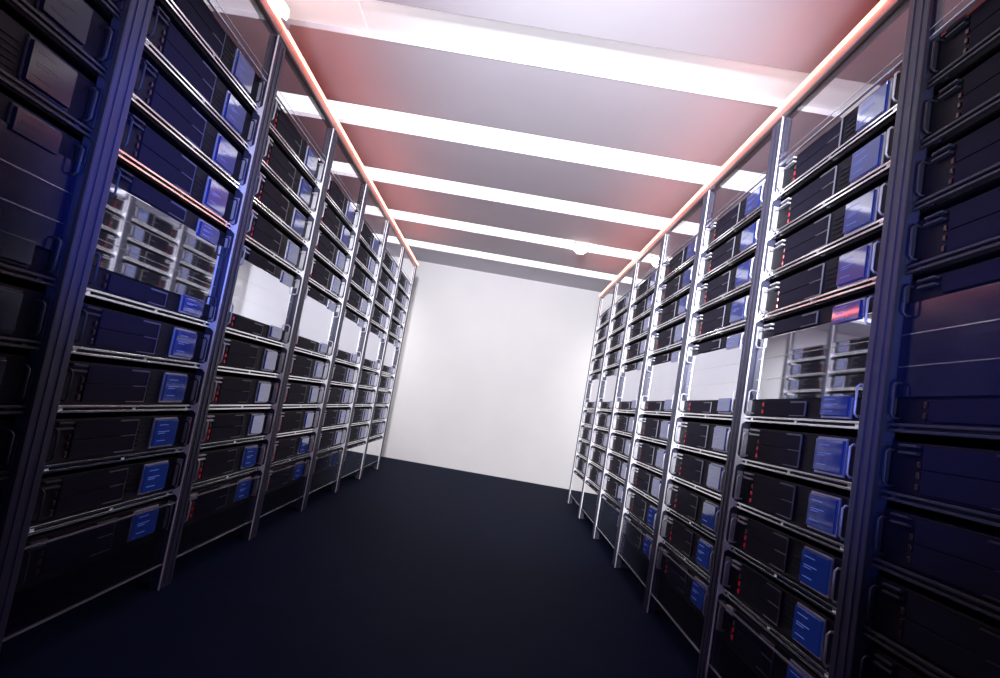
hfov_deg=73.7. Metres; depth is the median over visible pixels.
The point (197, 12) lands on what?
server
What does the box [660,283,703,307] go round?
shelf
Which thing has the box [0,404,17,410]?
shelf
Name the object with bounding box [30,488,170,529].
shelf
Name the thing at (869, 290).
shelf
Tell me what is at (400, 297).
server
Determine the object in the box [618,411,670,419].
shelf
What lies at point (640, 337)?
shelf
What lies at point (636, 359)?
shelf
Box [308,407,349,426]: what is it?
server
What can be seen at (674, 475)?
shelf
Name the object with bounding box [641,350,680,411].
server
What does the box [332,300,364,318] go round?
shelf
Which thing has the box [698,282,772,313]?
shelf
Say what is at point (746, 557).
shelf
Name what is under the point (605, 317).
server
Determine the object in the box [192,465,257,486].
shelf
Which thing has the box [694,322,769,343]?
shelf
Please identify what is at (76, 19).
server
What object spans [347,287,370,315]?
server
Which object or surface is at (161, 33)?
server
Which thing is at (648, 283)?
server
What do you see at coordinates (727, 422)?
shelf
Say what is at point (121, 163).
shelf
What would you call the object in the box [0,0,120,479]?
rack
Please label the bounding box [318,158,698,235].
ceiling light
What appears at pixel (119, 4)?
server
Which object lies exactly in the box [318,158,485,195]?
diffuser
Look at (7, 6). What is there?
shelf
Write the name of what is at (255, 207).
shelf
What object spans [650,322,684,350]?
server
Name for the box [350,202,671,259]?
ceiling light
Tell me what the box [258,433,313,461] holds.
server
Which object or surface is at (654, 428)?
server
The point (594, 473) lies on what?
server
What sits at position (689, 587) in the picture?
server
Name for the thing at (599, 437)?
server
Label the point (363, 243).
shelf
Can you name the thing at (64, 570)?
shelf
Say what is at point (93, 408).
shelf
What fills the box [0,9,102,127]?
server
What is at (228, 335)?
shelf
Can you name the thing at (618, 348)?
shelf
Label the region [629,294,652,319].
server
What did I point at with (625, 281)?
rack
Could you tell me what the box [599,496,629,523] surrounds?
server
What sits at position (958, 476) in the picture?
server
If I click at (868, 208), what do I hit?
server
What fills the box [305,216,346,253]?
shelf
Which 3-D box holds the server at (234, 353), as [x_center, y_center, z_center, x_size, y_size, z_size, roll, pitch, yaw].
[-1.552,0.038,3.355,0.671,0.130,0.890,10,-6,1]
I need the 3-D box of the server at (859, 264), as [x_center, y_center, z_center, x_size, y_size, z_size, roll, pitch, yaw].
[1.420,-0.150,2.359,0.671,0.130,0.890,10,-6,1]
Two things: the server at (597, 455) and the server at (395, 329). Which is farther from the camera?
the server at (395, 329)
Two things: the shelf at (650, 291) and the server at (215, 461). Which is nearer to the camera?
the server at (215, 461)
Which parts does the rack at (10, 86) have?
chrome rail, chrome rail, chrome rail, chrome rail, chrome rail, chrome rail, chrome rail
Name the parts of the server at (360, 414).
panel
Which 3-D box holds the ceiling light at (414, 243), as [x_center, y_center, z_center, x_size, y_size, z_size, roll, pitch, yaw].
[0.164,-1.009,8.322,6.980,0.061,0.361,10,-6,1]
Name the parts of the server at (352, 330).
panel, panel, mirror panel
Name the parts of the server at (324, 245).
panel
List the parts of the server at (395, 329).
panel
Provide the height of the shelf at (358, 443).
0.130 m
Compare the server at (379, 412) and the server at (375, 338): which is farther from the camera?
the server at (379, 412)
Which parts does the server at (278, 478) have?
panel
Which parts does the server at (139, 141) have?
handle, panel, panel trim, handle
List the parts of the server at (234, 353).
handle, panel, panel trim, handle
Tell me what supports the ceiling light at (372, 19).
attached to the ceiling
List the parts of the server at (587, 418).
panel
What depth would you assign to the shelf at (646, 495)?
4.23 m
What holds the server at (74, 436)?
in the rack at (92, 184)
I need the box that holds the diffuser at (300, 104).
[276,91,362,121]
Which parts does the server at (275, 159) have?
handle, panel, panel trim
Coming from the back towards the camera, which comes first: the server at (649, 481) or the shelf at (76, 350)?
the server at (649, 481)
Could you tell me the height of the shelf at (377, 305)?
0.022 m
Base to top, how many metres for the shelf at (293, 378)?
0.022 m
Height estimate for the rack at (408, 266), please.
2.462 m
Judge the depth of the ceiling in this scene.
3.98 m
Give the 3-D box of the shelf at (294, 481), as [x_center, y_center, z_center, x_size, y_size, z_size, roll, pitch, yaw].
[-1.718,0.887,4.278,0.656,0.022,0.889,10,-6,1]
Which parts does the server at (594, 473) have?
panel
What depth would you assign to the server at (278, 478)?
4.29 m
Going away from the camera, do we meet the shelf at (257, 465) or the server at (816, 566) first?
the server at (816, 566)
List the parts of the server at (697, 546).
handle, panel, panel trim, handle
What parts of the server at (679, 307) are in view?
panel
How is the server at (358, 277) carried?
in the rack at (367, 189)
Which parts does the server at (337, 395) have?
panel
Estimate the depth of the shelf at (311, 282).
4.37 m
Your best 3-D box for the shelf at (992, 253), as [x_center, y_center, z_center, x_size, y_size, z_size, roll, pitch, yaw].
[1.440,-0.167,1.355,0.656,0.022,0.889,10,-6,1]
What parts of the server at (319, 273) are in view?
panel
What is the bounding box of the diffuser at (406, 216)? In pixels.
[399,211,486,231]
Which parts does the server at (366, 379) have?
panel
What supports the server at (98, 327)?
in the rack at (92, 184)
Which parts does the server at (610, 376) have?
panel, mirror panel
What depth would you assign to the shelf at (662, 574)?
3.21 m
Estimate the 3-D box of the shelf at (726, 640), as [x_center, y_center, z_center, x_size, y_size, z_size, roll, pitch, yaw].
[1.212,1.199,2.226,0.656,0.022,0.889,10,-6,1]
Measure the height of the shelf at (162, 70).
0.022 m
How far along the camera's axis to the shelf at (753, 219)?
3.40 m
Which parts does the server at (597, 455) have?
panel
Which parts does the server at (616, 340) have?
panel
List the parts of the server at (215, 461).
handle, panel, panel trim, handle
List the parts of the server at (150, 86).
handle, panel, panel trim, handle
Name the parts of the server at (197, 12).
panel, panel trim, handle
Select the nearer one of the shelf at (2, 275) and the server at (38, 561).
the shelf at (2, 275)
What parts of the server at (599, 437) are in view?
panel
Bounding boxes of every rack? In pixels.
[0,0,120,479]
[0,0,283,649]
[132,26,337,590]
[230,121,369,539]
[289,178,390,510]
[320,216,405,491]
[349,243,417,478]
[567,278,624,518]
[581,258,646,539]
[596,227,670,568]
[617,182,724,613]
[650,106,815,677]
[708,0,996,677]
[862,0,999,677]
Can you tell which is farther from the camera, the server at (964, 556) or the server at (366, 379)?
the server at (366, 379)
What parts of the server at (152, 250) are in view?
handle, handle, panel, panel, panel trim, mirror panel, panel trim, handle, handle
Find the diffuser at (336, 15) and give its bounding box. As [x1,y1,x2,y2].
[203,0,368,31]
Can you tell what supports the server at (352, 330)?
in the rack at (367, 189)
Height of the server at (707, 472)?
0.130 m
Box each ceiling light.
[203,0,880,117]
[276,91,765,192]
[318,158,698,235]
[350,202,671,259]
[373,233,644,284]
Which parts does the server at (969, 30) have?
handle, panel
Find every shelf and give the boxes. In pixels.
[0,0,99,76]
[0,73,84,136]
[0,266,47,284]
[0,277,206,326]
[0,336,32,345]
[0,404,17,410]
[3,446,179,468]
[14,530,161,592]
[17,403,188,409]
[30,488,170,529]
[33,339,197,366]
[78,140,227,229]
[85,0,112,17]
[92,83,235,189]
[105,30,244,150]
[132,314,279,346]
[154,0,253,111]
[183,497,250,526]
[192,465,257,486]
[201,434,263,446]
[209,406,265,407]
[218,228,296,274]
[218,367,272,375]
[228,190,302,244]
[230,338,324,358]
[242,154,308,215]
[265,477,302,493]
[268,129,314,186]
[271,452,307,464]
[277,428,311,435]
[283,405,314,406]
[289,377,319,381]
[291,274,337,300]
[294,353,353,365]
[296,244,342,277]
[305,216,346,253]
[312,464,335,475]
[313,188,351,230]
[320,360,374,371]
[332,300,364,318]
[337,442,364,452]
[338,277,368,298]
[344,254,372,279]
[349,231,375,259]
[349,367,390,375]
[361,318,383,330]
[361,437,380,448]
[364,298,386,313]
[369,279,389,296]
[374,260,393,280]
[384,314,400,325]
[602,410,646,417]
[607,364,628,369]
[609,344,631,352]
[612,324,634,335]
[615,304,635,318]
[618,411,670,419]
[625,535,649,561]
[626,356,656,364]
[629,332,660,344]
[629,510,653,530]
[632,308,662,323]
[633,485,657,502]
[635,284,664,304]
[637,460,662,473]
[642,437,666,443]
[645,412,724,424]
[652,343,697,355]
[656,313,702,331]
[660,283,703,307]
[660,570,704,619]
[663,260,693,283]
[665,539,709,577]
[670,507,715,538]
[674,475,721,497]
[681,446,726,457]
[685,414,815,433]
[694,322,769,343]
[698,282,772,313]
[702,249,755,282]
[707,212,760,252]
[721,632,765,677]
[727,588,828,673]
[733,544,836,609]
[739,501,843,547]
[748,459,847,486]
[753,418,996,450]
[764,280,914,322]
[770,228,881,281]
[775,171,888,240]
[781,116,895,200]
[871,627,957,677]
[879,558,999,615]
[887,491,999,522]
[894,426,999,450]
[912,240,999,277]
[920,174,999,214]
[927,104,999,151]
[934,39,999,90]
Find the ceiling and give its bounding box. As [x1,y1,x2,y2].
[212,0,985,295]
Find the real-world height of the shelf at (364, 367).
0.022 m
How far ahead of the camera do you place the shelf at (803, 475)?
2.23 m
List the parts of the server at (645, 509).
panel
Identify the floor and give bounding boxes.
[0,456,758,677]
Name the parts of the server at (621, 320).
panel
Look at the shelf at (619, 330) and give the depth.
6.39 m
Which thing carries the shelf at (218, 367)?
attached to the rack at (279, 47)
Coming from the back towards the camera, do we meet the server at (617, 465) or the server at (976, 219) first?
the server at (617, 465)
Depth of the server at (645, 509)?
4.27 m
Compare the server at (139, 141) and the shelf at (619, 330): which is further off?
the shelf at (619, 330)
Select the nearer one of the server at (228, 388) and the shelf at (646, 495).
the server at (228, 388)
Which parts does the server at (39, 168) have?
mirror panel, handle, handle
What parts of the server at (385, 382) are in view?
panel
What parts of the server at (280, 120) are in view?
handle, panel, panel trim, handle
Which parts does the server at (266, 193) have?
handle, panel, panel trim, handle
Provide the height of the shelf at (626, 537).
0.022 m
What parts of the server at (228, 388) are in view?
handle, panel, panel trim, handle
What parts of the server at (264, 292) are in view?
handle, handle, panel, panel, mirror panel, handle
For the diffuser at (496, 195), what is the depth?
5.91 m
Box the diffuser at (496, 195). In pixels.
[486,187,698,231]
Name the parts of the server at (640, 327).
panel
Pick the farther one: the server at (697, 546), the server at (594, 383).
the server at (594, 383)
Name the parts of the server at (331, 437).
panel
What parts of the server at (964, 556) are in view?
handle, panel, panel trim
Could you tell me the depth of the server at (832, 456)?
2.24 m
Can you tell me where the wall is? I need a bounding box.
[359,256,625,488]
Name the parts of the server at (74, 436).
handle, panel, panel trim, handle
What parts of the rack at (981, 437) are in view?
chrome rail, chrome rail, chrome rail, chrome rail, chrome rail, chrome rail, chrome rail, chrome rail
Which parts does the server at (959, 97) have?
handle, panel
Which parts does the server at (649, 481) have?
panel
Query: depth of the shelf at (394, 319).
7.41 m
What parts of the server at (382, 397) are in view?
panel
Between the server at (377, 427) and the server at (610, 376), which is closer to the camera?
the server at (610, 376)
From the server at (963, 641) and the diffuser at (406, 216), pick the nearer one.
the server at (963, 641)
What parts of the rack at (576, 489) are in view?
kick panel, post, plate, post, plate, header glass, rail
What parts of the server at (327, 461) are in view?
panel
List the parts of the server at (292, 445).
panel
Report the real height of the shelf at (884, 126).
0.022 m
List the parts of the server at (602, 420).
panel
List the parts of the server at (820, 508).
handle, panel, panel trim, handle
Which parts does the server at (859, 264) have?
handle, panel, panel trim, handle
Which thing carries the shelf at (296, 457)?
attached to the rack at (333, 136)
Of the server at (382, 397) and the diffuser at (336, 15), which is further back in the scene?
the server at (382, 397)
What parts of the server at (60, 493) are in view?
handle, panel, panel trim, handle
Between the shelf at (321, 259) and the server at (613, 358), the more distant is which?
the server at (613, 358)
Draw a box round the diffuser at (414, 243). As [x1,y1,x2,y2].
[373,233,485,255]
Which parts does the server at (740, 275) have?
panel, panel trim, handle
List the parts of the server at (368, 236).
panel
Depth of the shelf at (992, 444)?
1.60 m
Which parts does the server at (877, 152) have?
handle, panel, panel trim, handle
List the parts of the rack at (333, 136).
post, chrome rail, plate, chrome rail, chrome rail, chrome rail, chrome rail, chrome rail, chrome rail, chrome rail, chrome rail, rail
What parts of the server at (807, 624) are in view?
handle, panel, panel trim, handle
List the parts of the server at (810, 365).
handle, handle, panel, panel, panel trim, panel trim, mirror panel, handle, handle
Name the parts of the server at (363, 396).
panel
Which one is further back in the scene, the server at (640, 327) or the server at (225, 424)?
the server at (640, 327)
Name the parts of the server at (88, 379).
handle, panel, panel trim, handle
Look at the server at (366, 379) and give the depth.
6.44 m
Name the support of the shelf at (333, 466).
attached to the rack at (367, 189)
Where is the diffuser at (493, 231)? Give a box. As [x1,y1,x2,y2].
[487,226,671,259]
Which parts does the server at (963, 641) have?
handle, panel, panel trim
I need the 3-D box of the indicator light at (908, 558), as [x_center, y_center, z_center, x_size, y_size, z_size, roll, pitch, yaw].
[0.982,0.531,1.602,0.005,0.016,0.012,10,-6,1]
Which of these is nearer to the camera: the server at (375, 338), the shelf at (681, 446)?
the shelf at (681, 446)
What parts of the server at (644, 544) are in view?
panel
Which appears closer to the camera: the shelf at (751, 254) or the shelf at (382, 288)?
the shelf at (751, 254)
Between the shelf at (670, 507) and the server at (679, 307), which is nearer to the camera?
the shelf at (670, 507)
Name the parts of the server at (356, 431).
panel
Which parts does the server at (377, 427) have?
panel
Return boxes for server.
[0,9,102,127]
[0,92,88,276]
[0,282,51,339]
[0,345,200,403]
[0,351,36,403]
[0,411,191,463]
[0,419,21,468]
[16,498,173,585]
[19,0,116,67]
[31,455,182,523]
[33,296,209,362]
[48,157,230,321]
[70,99,239,223]
[83,46,247,184]
[101,1,256,145]
[110,0,124,9]
[112,358,278,403]
[163,473,259,521]
[167,441,265,481]
[169,0,264,106]
[170,409,271,442]
[218,337,284,372]
[220,371,323,403]
[226,245,299,342]
[227,172,311,240]
[238,135,317,211]
[246,209,305,270]
[248,99,323,182]
[252,458,308,490]
[257,408,318,432]
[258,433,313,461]
[274,377,353,403]
[289,354,328,379]
[295,285,339,354]
[304,202,353,250]
[305,449,341,472]
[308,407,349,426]
[308,428,345,449]
[309,258,344,297]
[311,174,358,227]
[315,230,349,273]
[315,382,374,403]
[331,364,356,383]
[336,309,366,363]
[340,407,370,422]
[341,385,389,403]
[341,424,367,441]
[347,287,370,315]
[348,220,381,256]
[351,264,373,295]
[356,243,377,276]
[359,371,377,386]
[361,406,386,419]
[363,325,385,369]
[363,422,384,435]
[372,307,388,328]
[376,288,391,311]
[379,269,394,294]
[379,376,392,388]
[382,336,399,373]
[383,250,398,277]
[390,321,402,337]
[393,305,404,322]
[396,289,407,308]
[399,273,410,293]
[572,472,589,484]
[575,457,592,473]
[577,442,599,456]
[580,427,621,440]
[582,412,593,424]
[585,373,599,407]
[587,465,609,485]
[587,482,606,497]
[589,448,618,466]
[590,358,602,370]
[592,430,641,447]
[593,341,605,356]
[595,326,607,341]
[595,413,610,427]
[598,309,610,326]
[598,368,617,408]
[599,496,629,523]
[603,476,635,502]
[604,350,620,366]
[606,455,643,479]
[607,331,623,349]
[609,435,666,455]
[610,312,626,332]
[612,293,629,315]
[612,415,633,433]
[615,361,642,409]
[622,516,668,559]
[623,339,645,360]
[626,316,649,340]
[626,491,672,528]
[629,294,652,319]
[629,466,683,499]
[632,271,665,300]
[633,442,723,469]
[637,417,669,440]
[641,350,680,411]
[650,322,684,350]
[653,294,688,327]
[656,546,731,616]
[657,266,706,302]
[661,238,708,279]
[661,515,738,574]
[665,483,752,533]
[670,452,812,493]
[675,421,730,454]
[679,331,743,414]
[690,294,749,337]
[695,256,775,306]
[699,219,778,276]
[703,181,782,247]
[716,599,822,677]
[722,556,882,668]
[728,512,903,604]
[734,470,995,542]
[740,427,856,481]
[745,293,874,420]
[759,238,922,313]
[765,181,928,272]
[770,125,933,232]
[776,70,938,192]
[856,645,931,677]
[863,576,999,677]
[871,508,999,605]
[878,441,999,514]
[886,257,999,427]
[904,187,999,264]
[912,117,999,203]
[919,52,999,141]
[926,0,999,79]
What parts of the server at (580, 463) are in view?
panel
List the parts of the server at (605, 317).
panel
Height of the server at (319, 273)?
0.130 m
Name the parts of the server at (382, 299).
panel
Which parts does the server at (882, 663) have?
handle, panel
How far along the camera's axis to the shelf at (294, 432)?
4.28 m
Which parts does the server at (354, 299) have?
panel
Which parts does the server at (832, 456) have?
handle, panel, panel trim, handle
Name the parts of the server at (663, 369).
panel, mirror panel, panel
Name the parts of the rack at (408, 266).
kick panel, plate, post, plate, chrome rail, chrome rail, header glass, rail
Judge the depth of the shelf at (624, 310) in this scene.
6.41 m
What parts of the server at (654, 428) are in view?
panel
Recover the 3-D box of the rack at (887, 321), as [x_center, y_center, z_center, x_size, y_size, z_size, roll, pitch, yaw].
[1.380,0.206,2.267,0.751,2.462,1.004,10,-6,1]
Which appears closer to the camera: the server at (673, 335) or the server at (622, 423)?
the server at (673, 335)
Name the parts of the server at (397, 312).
panel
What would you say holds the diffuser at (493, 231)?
attached to the ceiling light at (371, 210)
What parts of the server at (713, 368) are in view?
panel, panel, mirror panel, handle, handle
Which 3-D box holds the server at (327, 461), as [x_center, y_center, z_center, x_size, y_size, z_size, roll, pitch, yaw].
[-1.683,0.913,5.279,0.671,0.130,0.890,10,-6,1]
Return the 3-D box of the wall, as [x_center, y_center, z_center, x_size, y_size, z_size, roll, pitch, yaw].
[-0.085,0.483,9.296,7.000,2.765,0.100,10,-6,1]
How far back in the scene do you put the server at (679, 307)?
4.40 m
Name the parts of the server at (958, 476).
handle, panel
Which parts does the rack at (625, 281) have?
kick panel, chrome rail, chrome rail, chrome rail, chrome rail, post, plate, chrome rail, chrome rail, header glass, rail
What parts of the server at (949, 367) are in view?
handle, handle, mirror panel, panel, panel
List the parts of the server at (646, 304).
panel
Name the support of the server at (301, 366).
in the rack at (333, 136)
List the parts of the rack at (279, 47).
post, plate, chrome rail, chrome rail, chrome rail, chrome rail, chrome rail, chrome rail, chrome rail, chrome rail, chrome rail, rail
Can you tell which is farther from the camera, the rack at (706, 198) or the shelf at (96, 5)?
the rack at (706, 198)
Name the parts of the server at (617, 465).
panel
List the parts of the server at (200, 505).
handle, panel, panel trim, handle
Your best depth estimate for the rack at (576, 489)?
7.22 m
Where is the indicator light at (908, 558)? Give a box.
[906,556,910,563]
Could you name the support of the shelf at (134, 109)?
attached to the rack at (92, 184)
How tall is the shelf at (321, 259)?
0.022 m
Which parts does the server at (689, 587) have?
panel, panel trim, handle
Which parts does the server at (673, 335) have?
panel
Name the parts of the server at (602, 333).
panel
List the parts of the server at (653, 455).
panel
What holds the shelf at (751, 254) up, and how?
attached to the rack at (778, 130)
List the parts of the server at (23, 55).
handle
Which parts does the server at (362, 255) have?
panel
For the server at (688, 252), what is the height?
0.130 m
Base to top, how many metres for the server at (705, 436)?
0.130 m
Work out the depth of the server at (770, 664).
2.31 m
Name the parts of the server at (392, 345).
mirror panel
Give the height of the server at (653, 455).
0.130 m
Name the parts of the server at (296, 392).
panel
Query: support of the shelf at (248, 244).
attached to the rack at (279, 47)
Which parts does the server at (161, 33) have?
handle, panel, panel trim, handle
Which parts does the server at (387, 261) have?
panel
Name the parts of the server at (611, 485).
panel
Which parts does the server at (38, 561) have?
handle, panel, panel trim, handle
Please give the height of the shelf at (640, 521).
0.022 m
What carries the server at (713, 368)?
in the rack at (778, 130)
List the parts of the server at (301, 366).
panel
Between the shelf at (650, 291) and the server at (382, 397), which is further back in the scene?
the server at (382, 397)
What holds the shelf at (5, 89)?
attached to the rack at (10, 86)
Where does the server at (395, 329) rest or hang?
in the rack at (408, 266)
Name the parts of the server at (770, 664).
handle, panel, panel trim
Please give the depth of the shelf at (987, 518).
1.51 m
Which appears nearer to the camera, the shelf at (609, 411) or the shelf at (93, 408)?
the shelf at (93, 408)
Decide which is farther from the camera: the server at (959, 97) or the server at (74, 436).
the server at (74, 436)
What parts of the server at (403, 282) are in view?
panel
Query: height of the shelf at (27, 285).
0.022 m
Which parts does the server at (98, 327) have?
handle, panel, panel trim, handle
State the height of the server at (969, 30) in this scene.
0.130 m
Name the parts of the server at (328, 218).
panel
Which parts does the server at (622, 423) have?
panel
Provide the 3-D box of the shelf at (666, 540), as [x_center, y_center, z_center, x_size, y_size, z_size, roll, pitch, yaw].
[1.236,1.125,3.238,0.656,0.022,0.889,10,-6,1]
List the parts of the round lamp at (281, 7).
bulb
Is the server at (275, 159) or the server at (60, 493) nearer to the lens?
the server at (60, 493)
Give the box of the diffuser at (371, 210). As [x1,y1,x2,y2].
[350,202,401,216]
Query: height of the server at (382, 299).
0.130 m
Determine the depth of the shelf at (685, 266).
4.41 m
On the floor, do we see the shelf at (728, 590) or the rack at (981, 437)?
the rack at (981, 437)
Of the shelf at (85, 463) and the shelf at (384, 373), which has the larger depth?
the shelf at (384, 373)
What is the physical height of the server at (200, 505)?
0.130 m
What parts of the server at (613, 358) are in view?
panel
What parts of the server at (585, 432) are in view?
panel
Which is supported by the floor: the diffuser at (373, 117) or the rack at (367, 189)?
the rack at (367, 189)
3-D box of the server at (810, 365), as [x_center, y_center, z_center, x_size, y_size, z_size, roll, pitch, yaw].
[1.369,0.142,2.330,0.671,0.385,0.890,10,-6,1]
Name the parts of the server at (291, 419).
panel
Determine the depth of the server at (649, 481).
4.29 m
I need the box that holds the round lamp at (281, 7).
[258,0,289,29]
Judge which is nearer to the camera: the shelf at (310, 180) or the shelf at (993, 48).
the shelf at (993, 48)
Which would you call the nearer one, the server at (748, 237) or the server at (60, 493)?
the server at (60, 493)
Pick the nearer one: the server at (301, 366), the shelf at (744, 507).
the shelf at (744, 507)
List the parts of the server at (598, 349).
panel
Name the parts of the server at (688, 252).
panel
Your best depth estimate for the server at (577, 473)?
7.29 m
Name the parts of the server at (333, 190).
panel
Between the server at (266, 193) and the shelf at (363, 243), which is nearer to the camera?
the server at (266, 193)
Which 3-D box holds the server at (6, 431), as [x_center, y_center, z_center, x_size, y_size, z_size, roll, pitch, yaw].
[-1.600,0.186,1.331,0.671,0.130,0.890,10,-6,1]
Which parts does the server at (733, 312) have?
handle, panel, panel trim, handle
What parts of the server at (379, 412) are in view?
panel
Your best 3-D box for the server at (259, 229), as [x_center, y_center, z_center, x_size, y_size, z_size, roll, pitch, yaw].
[-1.449,-0.549,3.412,0.671,0.130,0.890,10,-6,1]
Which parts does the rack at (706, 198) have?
kick panel, chrome rail, chrome rail, chrome rail, chrome rail, chrome rail, chrome rail, header glass, chrome rail, chrome rail, chrome rail, plate, post, rail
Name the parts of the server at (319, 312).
panel, panel, mirror panel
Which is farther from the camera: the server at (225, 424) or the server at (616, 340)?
the server at (616, 340)
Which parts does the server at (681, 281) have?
panel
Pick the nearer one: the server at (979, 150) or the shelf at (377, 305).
the server at (979, 150)
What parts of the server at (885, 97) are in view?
handle, panel, panel trim, handle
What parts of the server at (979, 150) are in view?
handle, panel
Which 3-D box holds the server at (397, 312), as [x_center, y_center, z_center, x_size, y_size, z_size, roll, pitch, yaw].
[-1.443,-0.338,7.410,0.671,0.130,0.890,10,-6,1]
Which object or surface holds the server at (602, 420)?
in the rack at (625, 281)
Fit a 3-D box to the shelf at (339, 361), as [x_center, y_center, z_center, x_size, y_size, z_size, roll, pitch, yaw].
[-1.575,0.130,5.356,0.656,0.022,0.889,10,-6,1]
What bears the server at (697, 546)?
in the rack at (778, 130)
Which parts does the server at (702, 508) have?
handle, panel, panel trim, handle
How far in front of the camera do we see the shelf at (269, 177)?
3.44 m
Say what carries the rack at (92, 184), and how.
on the floor
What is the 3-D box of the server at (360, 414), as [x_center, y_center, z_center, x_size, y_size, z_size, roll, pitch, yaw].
[-1.630,0.668,6.307,0.671,0.130,0.890,10,-6,1]
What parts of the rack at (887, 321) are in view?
chrome rail, chrome rail, chrome rail, chrome rail, chrome rail, chrome rail, chrome rail, chrome rail, chrome rail, rail, post, plate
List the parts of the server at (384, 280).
panel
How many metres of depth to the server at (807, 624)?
2.18 m
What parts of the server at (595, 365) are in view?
panel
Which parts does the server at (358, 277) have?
panel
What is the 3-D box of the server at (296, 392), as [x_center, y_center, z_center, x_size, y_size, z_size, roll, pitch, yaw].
[-1.588,0.305,4.333,0.671,0.130,0.890,10,-6,1]
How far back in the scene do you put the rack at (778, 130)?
2.88 m
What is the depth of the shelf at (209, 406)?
3.25 m
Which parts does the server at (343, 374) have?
panel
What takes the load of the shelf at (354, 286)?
attached to the rack at (367, 189)
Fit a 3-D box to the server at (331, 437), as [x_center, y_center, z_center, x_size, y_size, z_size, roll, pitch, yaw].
[-1.654,0.742,5.295,0.671,0.130,0.890,10,-6,1]
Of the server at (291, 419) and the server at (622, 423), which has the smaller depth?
the server at (291, 419)
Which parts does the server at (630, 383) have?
panel, mirror panel, panel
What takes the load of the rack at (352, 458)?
on the floor
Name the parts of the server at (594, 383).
mirror panel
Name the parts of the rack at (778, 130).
chrome rail, chrome rail, chrome rail, chrome rail, chrome rail, chrome rail, chrome rail, chrome rail, chrome rail, post, plate, rail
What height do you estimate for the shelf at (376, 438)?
0.130 m
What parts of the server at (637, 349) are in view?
panel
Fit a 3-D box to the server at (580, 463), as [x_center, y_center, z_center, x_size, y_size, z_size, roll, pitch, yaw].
[1.198,1.431,7.228,0.671,0.130,0.890,10,-6,1]
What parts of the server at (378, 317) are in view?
panel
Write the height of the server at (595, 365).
0.130 m
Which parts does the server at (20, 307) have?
handle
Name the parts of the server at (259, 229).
handle, panel, panel trim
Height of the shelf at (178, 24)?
0.022 m
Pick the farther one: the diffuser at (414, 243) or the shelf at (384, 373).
the diffuser at (414, 243)
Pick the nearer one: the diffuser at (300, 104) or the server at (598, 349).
the diffuser at (300, 104)
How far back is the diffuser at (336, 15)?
3.46 m
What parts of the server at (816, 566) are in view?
handle, panel, panel trim, handle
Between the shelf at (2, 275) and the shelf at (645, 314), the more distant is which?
the shelf at (645, 314)
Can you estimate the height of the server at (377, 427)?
0.130 m
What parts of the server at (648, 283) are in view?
panel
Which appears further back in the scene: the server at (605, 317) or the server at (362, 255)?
the server at (605, 317)
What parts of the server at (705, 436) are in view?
handle, panel, panel trim, handle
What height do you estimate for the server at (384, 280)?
0.130 m
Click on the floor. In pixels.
(408, 569)
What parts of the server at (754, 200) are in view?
panel, panel trim, handle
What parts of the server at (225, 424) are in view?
handle, panel, panel trim, handle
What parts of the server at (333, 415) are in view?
panel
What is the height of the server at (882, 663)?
0.130 m
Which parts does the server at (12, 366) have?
handle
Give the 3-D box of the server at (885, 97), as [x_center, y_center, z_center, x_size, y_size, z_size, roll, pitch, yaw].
[1.511,-0.670,2.410,0.671,0.130,0.890,10,-6,1]
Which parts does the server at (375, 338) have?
panel, mirror panel, panel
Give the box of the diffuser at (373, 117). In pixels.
[356,105,485,142]
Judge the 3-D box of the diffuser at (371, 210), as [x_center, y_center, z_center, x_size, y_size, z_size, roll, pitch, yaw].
[-2.167,-1.540,7.104,2.222,0.011,0.343,10,-6,1]
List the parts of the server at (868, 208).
handle, panel, panel trim, handle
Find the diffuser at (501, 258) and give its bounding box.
[486,253,644,282]
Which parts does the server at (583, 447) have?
panel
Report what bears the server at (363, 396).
in the rack at (352, 458)
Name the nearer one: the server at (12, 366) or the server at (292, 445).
the server at (12, 366)
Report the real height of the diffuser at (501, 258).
0.011 m
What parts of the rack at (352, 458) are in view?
kick panel, chrome rail, chrome rail, post, plate, chrome rail, chrome rail, chrome rail, chrome rail, chrome rail, chrome rail, header glass, rail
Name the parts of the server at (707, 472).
handle, panel, panel trim, handle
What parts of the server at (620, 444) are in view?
panel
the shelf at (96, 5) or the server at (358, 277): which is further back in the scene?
the server at (358, 277)
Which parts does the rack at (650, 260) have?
kick panel, chrome rail, chrome rail, chrome rail, chrome rail, chrome rail, chrome rail, chrome rail, chrome rail, plate, chrome rail, header glass, rail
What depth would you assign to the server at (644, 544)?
4.24 m
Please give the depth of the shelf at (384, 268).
6.46 m
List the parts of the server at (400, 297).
panel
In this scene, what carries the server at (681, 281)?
in the rack at (706, 198)
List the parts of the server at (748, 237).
panel, panel trim, handle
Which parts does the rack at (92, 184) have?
plate, post, chrome rail, chrome rail, chrome rail, chrome rail, chrome rail, chrome rail, chrome rail, chrome rail, chrome rail, rail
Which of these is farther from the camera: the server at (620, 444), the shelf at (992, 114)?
the server at (620, 444)
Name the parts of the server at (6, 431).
handle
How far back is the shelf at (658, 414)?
4.17 m
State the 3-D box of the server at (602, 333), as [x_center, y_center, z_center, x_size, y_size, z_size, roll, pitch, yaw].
[1.451,-0.015,7.370,0.671,0.130,0.890,10,-6,1]
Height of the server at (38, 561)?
0.130 m
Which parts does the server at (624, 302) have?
panel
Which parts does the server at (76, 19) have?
handle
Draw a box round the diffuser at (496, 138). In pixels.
[486,127,765,188]
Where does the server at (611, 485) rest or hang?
in the rack at (650, 260)
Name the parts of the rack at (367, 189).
kick panel, chrome rail, chrome rail, plate, chrome rail, chrome rail, chrome rail, chrome rail, chrome rail, chrome rail, chrome rail, rail, header glass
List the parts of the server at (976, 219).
handle, panel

